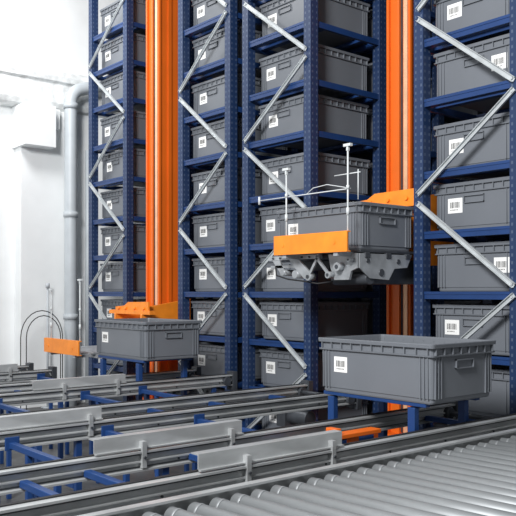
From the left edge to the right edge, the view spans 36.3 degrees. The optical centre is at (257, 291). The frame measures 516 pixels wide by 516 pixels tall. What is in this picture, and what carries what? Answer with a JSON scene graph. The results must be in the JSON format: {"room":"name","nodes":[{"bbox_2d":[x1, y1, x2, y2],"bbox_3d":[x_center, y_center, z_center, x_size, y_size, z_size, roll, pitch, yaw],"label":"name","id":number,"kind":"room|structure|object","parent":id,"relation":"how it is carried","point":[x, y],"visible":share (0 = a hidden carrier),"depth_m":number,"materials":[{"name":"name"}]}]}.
{"room":"distribution center","nodes":[
{"label":"distribution center","id":0,"kind":"room"},
{"bbox_2d":[0,0,116,406],"bbox_3d":[-3.294,-1.550,10.020,9.800,6.000,0.400,0,0,-40],"label":"wall","id":1,"kind":"structure","parent":0,"point":[48,34],"depth_m":9.99,"materials":[{"name":"white paint"}]},
{"bbox_2d":[0,60,120,117],"bbox_3d":[-3.156,-2.605,9.699,9.600,0.550,0.270,0,0,-40],"label":"trim","id":2,"kind":"structure","parent":1,"relation":"attached to","point":[20,83],"depth_m":9.90,"materials":[{"name":"white paint"}]},
{"bbox_2d":[12,101,291,408],"bbox_3d":[-1.197,-0.438,11.238,4.620,3.775,0.419,0,0,-40],"label":"wall","id":3,"kind":"structure","parent":1,"relation":"attached to","point":[37,129],"depth_m":9.95,"materials":[{"name":"white paint"}]},
{"bbox_2d":[0,402,346,503],"bbox_3d":[0.587,1.500,5.378,9.800,0.100,12.500,0,0,-40],"label":"floor","id":4,"kind":"structure","parent":0,"point":[18,458],"depth_m":6.58,"materials":[{"name":"concrete"}]},
{"bbox_2d":[0,409,3,463],"bbox_3d":[-2.271,1.110,6.769,0.080,0.680,0.760,0,0,-40],"label":"frame","id":5,"kind":"object","parent":4,"relation":"on","point":[1,410],"visible":0.16,"depth_m":6.63,"materials":[{"name":"blue paint"}]},
{"bbox_2d":[0,398,33,498],"bbox_3d":[-1.613,1.110,5.358,0.080,0.680,0.850,0,0,-40],"label":"frame","id":6,"kind":"object","parent":4,"relation":"on","point":[9,409],"visible":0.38,"depth_m":5.50,"materials":[{"name":"blue paint"}]},
{"bbox_2d":[0,362,56,383],"bbox_3d":[-2.896,1.061,7.189,1.980,0.778,0.625,0,0,-40],"label":"conveyor","id":7,"kind":"object","parent":4,"relation":"on","point":[9,373],"visible":0.66,"depth_m":7.40,"materials":[{"name":"metal"}]},
{"bbox_2d":[5,436,61,499],"bbox_3d":[-1.065,1.110,3.893,0.080,0.680,0.760,0,0,-40],"label":"frame","id":8,"kind":"object","parent":4,"relation":"on","point":[11,443],"visible":0.5,"depth_m":4.01,"materials":[{"name":"blue paint"}]},
{"bbox_2d":[20,310,62,409],"bbox_3d":[-2.609,0.835,9.543,0.552,1.230,0.062,0,0,-40],"label":"cable loop","id":9,"kind":"object","parent":4,"relation":"on","point":[40,310],"visible":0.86,"depth_m":9.53,"materials":[{"name":"grey metal"}]},
{"bbox_2d":[41,283,53,408],"bbox_3d":[-2.635,0.670,9.854,0.120,1.560,0.120,0,0,-40],"label":"marker pole","id":10,"kind":"object","parent":4,"relation":"on","point":[47,285],"visible":0.82,"depth_m":9.85,"materials":[{"name":"white metal"}]},
{"bbox_2d":[37,373,68,454],"bbox_3d":[-1.811,1.110,7.154,0.080,0.680,0.760,0,0,-40],"label":"frame","id":11,"kind":"object","parent":4,"relation":"on","point":[41,376],"visible":0.34,"depth_m":7.27,"materials":[{"name":"blue paint"}]},
{"bbox_2d":[63,81,101,406],"bbox_3d":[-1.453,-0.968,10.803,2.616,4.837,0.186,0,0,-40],"label":"drain pipe","id":12,"kind":"object","parent":4,"relation":"on","point":[70,105],"visible":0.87,"depth_m":9.96,"materials":[{"name":"grey plastic"}]},
{"bbox_2d":[80,390,120,483],"bbox_3d":[-1.075,1.110,5.807,0.080,0.680,0.850,0,0,-40],"label":"frame","id":13,"kind":"object","parent":4,"relation":"on","point":[84,395],"visible":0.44,"depth_m":5.98,"materials":[{"name":"blue paint"}]},
{"bbox_2d":[44,0,190,399],"bbox_3d":[-0.859,-1.351,8.643,2.910,5.598,0.937,0,0,-40],"label":"crane","id":14,"kind":"object","parent":4,"relation":"on","point":[161,15],"visible":0.61,"depth_m":8.50,"materials":[{"name":"orange paint"}]},
{"bbox_2d":[0,366,236,458],"bbox_3d":[-1.562,1.061,6.420,3.040,0.778,0.655,0,0,-40],"label":"conveyor","id":15,"kind":"object","parent":4,"relation":"on","point":[60,390],"visible":0.77,"depth_m":6.38,"materials":[{"name":"metal"}]},
{"bbox_2d":[101,425,158,481],"bbox_3d":[-0.628,1.110,4.259,0.080,0.680,0.760,0,0,-40],"label":"frame","id":16,"kind":"object","parent":4,"relation":"on","point":[107,430],"visible":0.2,"depth_m":4.50,"materials":[{"name":"blue paint"}]},
{"bbox_2d":[98,355,191,403],"bbox_3d":[-1.018,1.012,7.048,0.520,0.875,0.780,0,0,-40],"label":"stand","id":17,"kind":"object","parent":4,"relation":"on","point":[139,366],"visible":0.25,"depth_m":6.95,"materials":[{"name":"blue paint"}]},
{"bbox_2d":[94,318,201,360],"bbox_3d":[-0.993,0.412,7.049,0.600,0.325,0.880,0,0,-40],"label":"storage bin","id":18,"kind":"object","parent":17,"relation":"on","point":[145,339],"visible":1,"depth_m":6.77,"materials":[{"name":"grey plastic"}]},
{"bbox_2d":[88,0,213,403],"bbox_3d":[-1.071,-1.145,9.754,1.849,5.190,0.940,0,0,-40],"label":"storage rack","id":19,"kind":"object","parent":4,"relation":"on","point":[128,26],"visible":0.36,"depth_m":9.20,"materials":[{"name":"blue metal"}]},
{"bbox_2d":[100,262,145,291],"bbox_3d":[-1.399,-0.172,9.480,0.765,0.335,0.695,0,0,-40],"label":"storage bin","id":20,"kind":"object","parent":19,"relation":"on","point":[112,274],"visible":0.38,"depth_m":9.17,"materials":[{"name":"grey plastic"}]},
{"bbox_2d":[100,70,145,111],"bbox_3d":[-1.401,-2.372,9.486,0.765,0.335,0.695,0,0,-40],"label":"storage bin","id":21,"kind":"object","parent":19,"relation":"on","point":[113,85],"visible":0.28,"depth_m":9.18,"materials":[{"name":"grey plastic"}]},
{"bbox_2d":[100,187,145,222],"bbox_3d":[-1.396,-1.032,9.486,0.765,0.335,0.695,0,0,-40],"label":"storage bin","id":22,"kind":"object","parent":19,"relation":"on","point":[113,199],"visible":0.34,"depth_m":9.17,"materials":[{"name":"grey plastic"}]},
{"bbox_2d":[100,225,145,254],"bbox_3d":[-1.396,-0.602,9.482,0.765,0.335,0.695,0,0,-40],"label":"storage bin","id":23,"kind":"object","parent":19,"relation":"on","point":[110,236],"visible":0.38,"depth_m":9.18,"materials":[{"name":"grey plastic"}]},
{"bbox_2d":[100,110,145,149],"bbox_3d":[-1.399,-1.912,9.484,0.765,0.335,0.695,0,0,-40],"label":"storage bin","id":24,"kind":"object","parent":19,"relation":"on","point":[108,124],"visible":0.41,"depth_m":9.18,"materials":[{"name":"grey plastic"}]},
{"bbox_2d":[100,0,145,38],"bbox_3d":[-1.401,-3.232,9.482,0.765,0.335,0.695,0,0,-40],"label":"storage bin","id":25,"kind":"object","parent":19,"relation":"on","point":[139,6],"visible":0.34,"depth_m":9.19,"materials":[{"name":"grey plastic"}]},
{"bbox_2d":[101,148,145,186],"bbox_3d":[-1.393,-1.482,9.487,0.765,0.335,0.695,0,0,-40],"label":"storage bin","id":26,"kind":"object","parent":19,"relation":"on","point":[113,161],"visible":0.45,"depth_m":9.19,"materials":[{"name":"grey plastic"}]},
{"bbox_2d":[101,33,145,74],"bbox_3d":[-1.399,-2.802,9.481,0.765,0.335,0.695,0,0,-40],"label":"storage bin","id":27,"kind":"object","parent":19,"relation":"on","point":[112,51],"visible":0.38,"depth_m":9.18,"materials":[{"name":"grey plastic"}]},
{"bbox_2d":[101,299,145,318],"bbox_3d":[-1.395,0.258,9.486,0.765,0.335,0.695,0,0,-40],"label":"storage bin","id":28,"kind":"object","parent":19,"relation":"on","point":[107,304],"visible":0.27,"depth_m":9.36,"materials":[{"name":"grey plastic"}]},
{"bbox_2d":[105,358,143,365],"bbox_3d":[-1.397,0.688,9.481,0.765,0.335,0.695,0,0,-40],"label":"storage bin","id":29,"kind":"object","parent":19,"relation":"on","point":[109,361],"visible":0.02,"depth_m":9.27,"materials":[{"name":"grey plastic"}]},
{"bbox_2d":[106,370,143,401],"bbox_3d":[-1.401,1.118,9.482,0.765,0.335,0.695,0,0,-40],"label":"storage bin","id":30,"kind":"object","parent":19,"relation":"on","point":[118,398],"visible":0.02,"depth_m":9.23,"materials":[{"name":"grey plastic"}]},
{"bbox_2d":[196,164,224,172],"bbox_3d":[-0.743,-1.482,10.035,0.765,0.335,0.695,0,0,-40],"label":"storage bin","id":31,"kind":"object","parent":19,"relation":"on","point":[197,170],"visible":0.03,"depth_m":9.68,"materials":[{"name":"grey plastic"}]},
{"bbox_2d":[196,299,239,300],"bbox_3d":[-0.737,0.258,10.040,0.765,0.335,0.695,0,0,-40],"label":"storage bin","id":32,"kind":"object","parent":19,"relation":"on","point":[196,299],"visible":0.02,"depth_m":9.69,"materials":[{"name":"grey plastic"}]},
{"bbox_2d":[138,385,188,472],"bbox_3d":[-0.677,1.110,6.141,0.080,0.680,0.850,0,0,-40],"label":"frame","id":33,"kind":"object","parent":4,"relation":"on","point":[141,389],"visible":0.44,"depth_m":6.29,"materials":[{"name":"blue paint"}]},
{"bbox_2d":[0,380,361,497],"bbox_3d":[-0.846,1.061,5.018,3.740,0.778,0.625,0,0,-40],"label":"conveyor","id":34,"kind":"object","parent":4,"relation":"on","point":[291,404],"visible":0.88,"depth_m":5.14,"materials":[{"name":"metal"}]},
{"bbox_2d":[194,414,254,431],"bbox_3d":[-0.129,1.110,4.676,0.080,0.680,0.760,0,0,-40],"label":"frame","id":35,"kind":"object","parent":4,"relation":"on","point":[198,418],"visible":0.24,"depth_m":4.93,"materials":[{"name":"blue paint"}]},
{"bbox_2d":[0,401,515,515],"bbox_3d":[0.081,1.061,3.910,3.740,0.778,0.655,0,0,-40],"label":"conveyor","id":36,"kind":"object","parent":4,"relation":"on","point":[225,455],"visible":0.8,"depth_m":3.63,"materials":[{"name":"metal"}]},
{"bbox_2d":[178,0,361,429],"bbox_3d":[0.151,-1.155,8.293,1.849,5.210,0.910,0,0,-40],"label":"storage rack","id":37,"kind":"object","parent":4,"relation":"on","point":[230,16],"visible":0.38,"depth_m":7.66,"materials":[{"name":"blue metal"}]},
{"bbox_2d":[191,0,261,33],"bbox_3d":[-0.177,-2.822,8.024,0.765,0.335,0.695,0,0,-40],"label":"storage bin","id":38,"kind":"object","parent":37,"relation":"on","point":[203,10],"visible":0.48,"depth_m":7.85,"materials":[{"name":"grey plastic"}]},
{"bbox_2d":[192,212,262,247],"bbox_3d":[-0.172,-0.602,8.025,0.765,0.335,0.695,0,0,-40],"label":"storage bin","id":39,"kind":"object","parent":37,"relation":"on","point":[209,230],"visible":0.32,"depth_m":7.76,"materials":[{"name":"grey plastic"}]},
{"bbox_2d":[193,380,261,421],"bbox_3d":[-0.176,1.118,8.026,0.765,0.335,0.695,0,0,-40],"label":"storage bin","id":40,"kind":"object","parent":37,"relation":"on","point":[218,389],"visible":0.04,"depth_m":7.89,"materials":[{"name":"grey plastic"}]},
{"bbox_2d":[192,257,263,291],"bbox_3d":[-0.168,-0.172,8.020,0.765,0.335,0.695,0,0,-40],"label":"storage bin","id":41,"kind":"object","parent":37,"relation":"on","point":[204,280],"visible":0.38,"depth_m":7.76,"materials":[{"name":"grey plastic"}]},
{"bbox_2d":[191,73,279,121],"bbox_3d":[-0.174,-1.932,8.015,0.765,0.335,0.695,0,0,-40],"label":"storage bin","id":42,"kind":"object","parent":37,"relation":"on","point":[209,95],"visible":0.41,"depth_m":7.76,"materials":[{"name":"grey plastic"}]},
{"bbox_2d":[194,342,277,380],"bbox_3d":[-0.176,0.688,8.024,0.765,0.335,0.695,0,0,-40],"label":"storage bin","id":43,"kind":"object","parent":37,"relation":"on","point":[211,356],"visible":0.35,"depth_m":7.76,"materials":[{"name":"grey plastic"}]},
{"bbox_2d":[191,118,286,166],"bbox_3d":[-0.180,-1.502,8.023,0.765,0.335,0.695,0,0,-40],"label":"storage bin","id":44,"kind":"object","parent":37,"relation":"on","point":[204,143],"visible":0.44,"depth_m":7.80,"materials":[{"name":"grey plastic"}]},
{"bbox_2d":[191,167,287,210],"bbox_3d":[-0.174,-1.032,8.014,0.765,0.335,0.695,0,0,-40],"label":"storage bin","id":45,"kind":"object","parent":37,"relation":"on","point":[214,191],"visible":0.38,"depth_m":7.74,"materials":[{"name":"grey plastic"}]},
{"bbox_2d":[192,25,286,77],"bbox_3d":[-0.167,-2.392,8.021,0.765,0.335,0.695,0,0,-40],"label":"storage bin","id":46,"kind":"object","parent":37,"relation":"on","point":[215,51],"visible":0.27,"depth_m":7.78,"materials":[{"name":"grey plastic"}]},
{"bbox_2d":[191,300,289,335],"bbox_3d":[-0.178,0.258,8.022,0.765,0.335,0.695,0,0,-40],"label":"storage bin","id":47,"kind":"object","parent":37,"relation":"on","point":[215,325],"visible":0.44,"depth_m":7.76,"materials":[{"name":"grey plastic"}]},
{"bbox_2d":[260,300,348,301],"bbox_3d":[0.488,0.258,8.582,0.765,0.335,0.695,0,0,-40],"label":"storage bin","id":48,"kind":"object","parent":37,"relation":"on","point":[260,300],"visible":0.02,"depth_m":8.51,"materials":[{"name":"grey plastic"}]},
{"bbox_2d":[77,428,515,515],"bbox_3d":[1.067,1.110,3.245,4.600,0.680,1.370,0,0,-40],"label":"conveyor","id":49,"kind":"object","parent":4,"relation":"on","point":[476,475],"visible":1,"depth_m":3.15,"materials":[{"name":"metal"}]},
{"bbox_2d":[242,0,460,443],"bbox_3d":[1.167,-0.970,7.748,2.709,4.840,0.950,0,0,-40],"label":"storage rack","id":50,"kind":"object","parent":4,"relation":"on","point":[375,46],"visible":0.4,"depth_m":7.10,"materials":[{"name":"blue metal"}]},
{"bbox_2d":[259,347,324,390],"bbox_3d":[0.513,0.688,7.203,0.765,0.335,0.695,0,0,-40],"label":"storage bin","id":51,"kind":"object","parent":50,"relation":"on","point":[279,366],"visible":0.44,"depth_m":7.00,"materials":[{"name":"grey plastic"}]},
{"bbox_2d":[259,202,331,243],"bbox_3d":[0.513,-0.602,7.205,0.765,0.335,0.695,0,0,-40],"label":"storage bin","id":52,"kind":"object","parent":50,"relation":"on","point":[270,224],"visible":0.3,"depth_m":7.10,"materials":[{"name":"grey plastic"}]},
{"bbox_2d":[259,254,366,291],"bbox_3d":[0.514,-0.172,7.204,0.765,0.335,0.695,0,0,-40],"label":"storage bin","id":53,"kind":"object","parent":50,"relation":"on","point":[271,282],"visible":0.38,"depth_m":7.03,"materials":[{"name":"grey plastic"}]},
{"bbox_2d":[258,94,368,149],"bbox_3d":[0.509,-1.532,7.200,0.765,0.335,0.695,0,0,-40],"label":"storage bin","id":54,"kind":"object","parent":50,"relation":"on","point":[335,115],"visible":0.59,"depth_m":6.98,"materials":[{"name":"grey plastic"}]},
{"bbox_2d":[259,44,369,99],"bbox_3d":[0.513,-1.962,7.199,0.765,0.335,0.695,0,0,-40],"label":"storage bin","id":55,"kind":"object","parent":50,"relation":"on","point":[336,66],"visible":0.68,"depth_m":6.99,"materials":[{"name":"grey plastic"}]},
{"bbox_2d":[259,301,369,340],"bbox_3d":[0.519,0.258,7.198,0.765,0.335,0.695,0,0,-40],"label":"storage bin","id":56,"kind":"object","parent":50,"relation":"on","point":[335,318],"visible":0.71,"depth_m":6.96,"materials":[{"name":"grey plastic"}]},
{"bbox_2d":[259,0,369,48],"bbox_3d":[0.519,-2.452,7.200,0.765,0.335,0.695,0,0,-40],"label":"storage bin","id":57,"kind":"object","parent":50,"relation":"on","point":[351,15],"visible":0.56,"depth_m":7.01,"materials":[{"name":"grey plastic"}]},
{"bbox_2d":[260,152,369,201],"bbox_3d":[0.520,-1.032,7.199,0.765,0.335,0.695,0,0,-40],"label":"storage bin","id":58,"kind":"object","parent":50,"relation":"on","point":[329,165],"visible":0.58,"depth_m":6.96,"materials":[{"name":"grey plastic"}]},
{"bbox_2d":[262,390,368,428],"bbox_3d":[0.517,1.118,7.205,0.765,0.335,0.695,0,0,-40],"label":"storage bin","id":59,"kind":"object","parent":50,"relation":"on","point":[269,421],"visible":0.21,"depth_m":7.07,"materials":[{"name":"grey plastic"}]},
{"bbox_2d":[338,301,372,334],"bbox_3d":[1.176,0.258,7.749,0.765,0.335,0.695,0,0,-40],"label":"storage bin","id":60,"kind":"object","parent":50,"relation":"on","point":[370,312],"visible":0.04,"depth_m":7.34,"materials":[{"name":"grey plastic"}]},
{"bbox_2d":[342,9,372,63],"bbox_3d":[1.173,-2.452,7.745,0.765,0.335,0.695,0,0,-40],"label":"storage bin","id":61,"kind":"object","parent":50,"relation":"on","point":[370,15],"visible":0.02,"depth_m":7.34,"materials":[{"name":"grey plastic"}]},
{"bbox_2d":[349,109,372,159],"bbox_3d":[1.175,-1.532,7.748,0.765,0.335,0.695,0,0,-40],"label":"storage bin","id":62,"kind":"object","parent":50,"relation":"on","point":[369,118],"visible":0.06,"depth_m":7.36,"materials":[{"name":"grey plastic"}]},
{"bbox_2d":[351,63,372,109],"bbox_3d":[1.175,-1.962,7.761,0.765,0.335,0.695,0,0,-40],"label":"storage bin","id":63,"kind":"object","parent":50,"relation":"on","point":[370,68],"visible":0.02,"depth_m":7.35,"materials":[{"name":"grey plastic"}]},
{"bbox_2d":[366,163,372,195],"bbox_3d":[1.177,-1.032,7.753,0.765,0.335,0.695,0,0,-40],"label":"storage bin","id":64,"kind":"object","parent":50,"relation":"on","point":[370,171],"visible":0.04,"depth_m":7.34,"materials":[{"name":"grey plastic"}]},
{"bbox_2d":[367,400,372,413],"bbox_3d":[1.169,1.118,7.754,0.765,0.335,0.695,0,0,-40],"label":"storage bin","id":65,"kind":"object","parent":50,"relation":"on","point":[370,405],"visible":0.02,"depth_m":7.32,"materials":[{"name":"grey plastic"}]},
{"bbox_2d":[431,121,448,166],"bbox_3d":[1.827,-1.532,8.301,0.765,0.335,0.695,0,0,-40],"label":"storage bin","id":66,"kind":"object","parent":50,"relation":"on","point":[431,121],"visible":0.02,"depth_m":7.85,"materials":[{"name":"grey plastic"}]},
{"bbox_2d":[431,266,475,291],"bbox_3d":[1.833,-0.172,8.307,0.765,0.335,0.695,0,0,-40],"label":"storage bin","id":67,"kind":"object","parent":50,"relation":"on","point":[431,266],"visible":0.03,"depth_m":7.96,"materials":[{"name":"grey plastic"}]},
{"bbox_2d":[431,78,476,122],"bbox_3d":[1.827,-1.962,8.302,0.765,0.335,0.695,0,0,-40],"label":"storage bin","id":68,"kind":"object","parent":50,"relation":"on","point":[457,108],"visible":0.02,"depth_m":8.16,"materials":[{"name":"grey plastic"}]},
{"bbox_2d":[431,177,479,194],"bbox_3d":[1.835,-1.032,8.300,0.765,0.335,0.695,0,0,-40],"label":"storage bin","id":69,"kind":"object","parent":50,"relation":"on","point":[460,178],"visible":0.02,"depth_m":8.11,"materials":[{"name":"grey plastic"}]},
{"bbox_2d":[431,300,480,334],"bbox_3d":[1.836,0.258,8.303,0.765,0.335,0.695,0,0,-40],"label":"storage bin","id":70,"kind":"object","parent":50,"relation":"on","point":[445,301],"visible":0.1,"depth_m":8.06,"materials":[{"name":"grey plastic"}]},
{"bbox_2d":[326,427,380,442],"bbox_3d":[0.520,1.090,4.319,0.380,0.720,0.080,0,0,-40],"label":"transfer arm","id":71,"kind":"object","parent":4,"relation":"on","point":[350,435],"visible":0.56,"depth_m":4.30},
{"bbox_2d":[258,0,453,437],"bbox_3d":[1.423,-1.351,6.514,2.920,5.598,1.049,0,0,-40],"label":"crane","id":72,"kind":"object","parent":4,"relation":"on","point":[323,251],"visible":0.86,"depth_m":6.13,"materials":[{"name":"orange paint"}]},
{"bbox_2d":[276,201,413,251],"bbox_3d":[0.644,-0.458,5.902,0.600,0.325,0.880,0,0,-40],"label":"storage bin","id":73,"kind":"object","parent":72,"relation":"on","point":[372,226],"visible":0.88,"depth_m":5.60,"materials":[{"name":"grey plastic"}]},
{"bbox_2d":[324,390,479,436],"bbox_3d":[0.846,1.028,4.709,0.520,0.845,0.780,0,0,-40],"label":"stand","id":74,"kind":"object","parent":4,"relation":"on","point":[463,406],"visible":0.32,"depth_m":4.62,"materials":[{"name":"blue paint"}]},
{"bbox_2d":[318,334,495,404],"bbox_3d":[0.874,0.442,4.700,0.600,0.325,0.880,0,0,-40],"label":"storage bin","id":75,"kind":"object","parent":74,"relation":"on","point":[416,369],"visible":1,"depth_m":4.44,"materials":[{"name":"grey plastic"}]},
{"bbox_2d":[414,0,515,429],"bbox_3d":[2.101,-0.760,5.961,1.849,4.420,0.910,0,0,-40],"label":"storage rack","id":76,"kind":"object","parent":4,"relation":"on","point":[425,46],"visible":0.58,"depth_m":5.54,"materials":[{"name":"blue metal"}]},
{"bbox_2d":[433,422,446,425],"bbox_3d":[1.779,1.118,5.688,0.765,0.335,0.695,0,0,-40],"label":"storage bin","id":77,"kind":"object","parent":76,"relation":"on","point":[436,423],"visible":0.04,"depth_m":5.69,"materials":[{"name":"grey plastic"}]},
{"bbox_2d":[432,304,509,355],"bbox_3d":[1.771,0.258,5.690,0.765,0.335,0.695,0,0,-40],"label":"storage bin","id":78,"kind":"object","parent":76,"relation":"on","point":[452,320],"visible":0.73,"depth_m":5.45,"materials":[{"name":"grey plastic"}]},
{"bbox_2d":[433,176,509,235],"bbox_3d":[1.778,-0.602,5.684,0.765,0.335,0.695,0,0,-40],"label":"storage bin","id":79,"kind":"object","parent":76,"relation":"on","point":[482,203],"visible":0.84,"depth_m":5.45,"materials":[{"name":"grey plastic"}]},
{"bbox_2d":[433,33,509,112],"bbox_3d":[1.778,-1.552,5.689,0.765,0.335,0.695,0,0,-40],"label":"storage bin","id":80,"kind":"object","parent":76,"relation":"on","point":[457,71],"visible":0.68,"depth_m":5.50,"materials":[{"name":"grey plastic"}]},
{"bbox_2d":[433,112,509,179],"bbox_3d":[1.780,-1.032,5.695,0.765,0.335,0.695,0,0,-40],"label":"storage bin","id":81,"kind":"object","parent":76,"relation":"on","point":[491,143],"visible":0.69,"depth_m":5.46,"materials":[{"name":"grey plastic"}]},
{"bbox_2d":[433,0,509,47],"bbox_3d":[1.770,-1.982,5.689,0.765,0.335,0.695,0,0,-40],"label":"storage bin","id":82,"kind":"object","parent":76,"relation":"on","point":[451,15],"visible":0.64,"depth_m":5.51,"materials":[{"name":"grey plastic"}]},
{"bbox_2d":[434,241,509,290],"bbox_3d":[1.783,-0.172,5.687,0.765,0.335,0.695,0,0,-40],"label":"storage bin","id":83,"kind":"object","parent":76,"relation":"on","point":[459,269],"visible":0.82,"depth_m":5.47,"materials":[{"name":"grey plastic"}]},
{"bbox_2d":[469,364,509,416],"bbox_3d":[1.778,0.688,5.692,0.765,0.335,0.695,0,0,-40],"label":"storage bin","id":84,"kind":"object","parent":76,"relation":"on","point":[497,403],"visible":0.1,"depth_m":5.33,"materials":[{"name":"grey plastic"}]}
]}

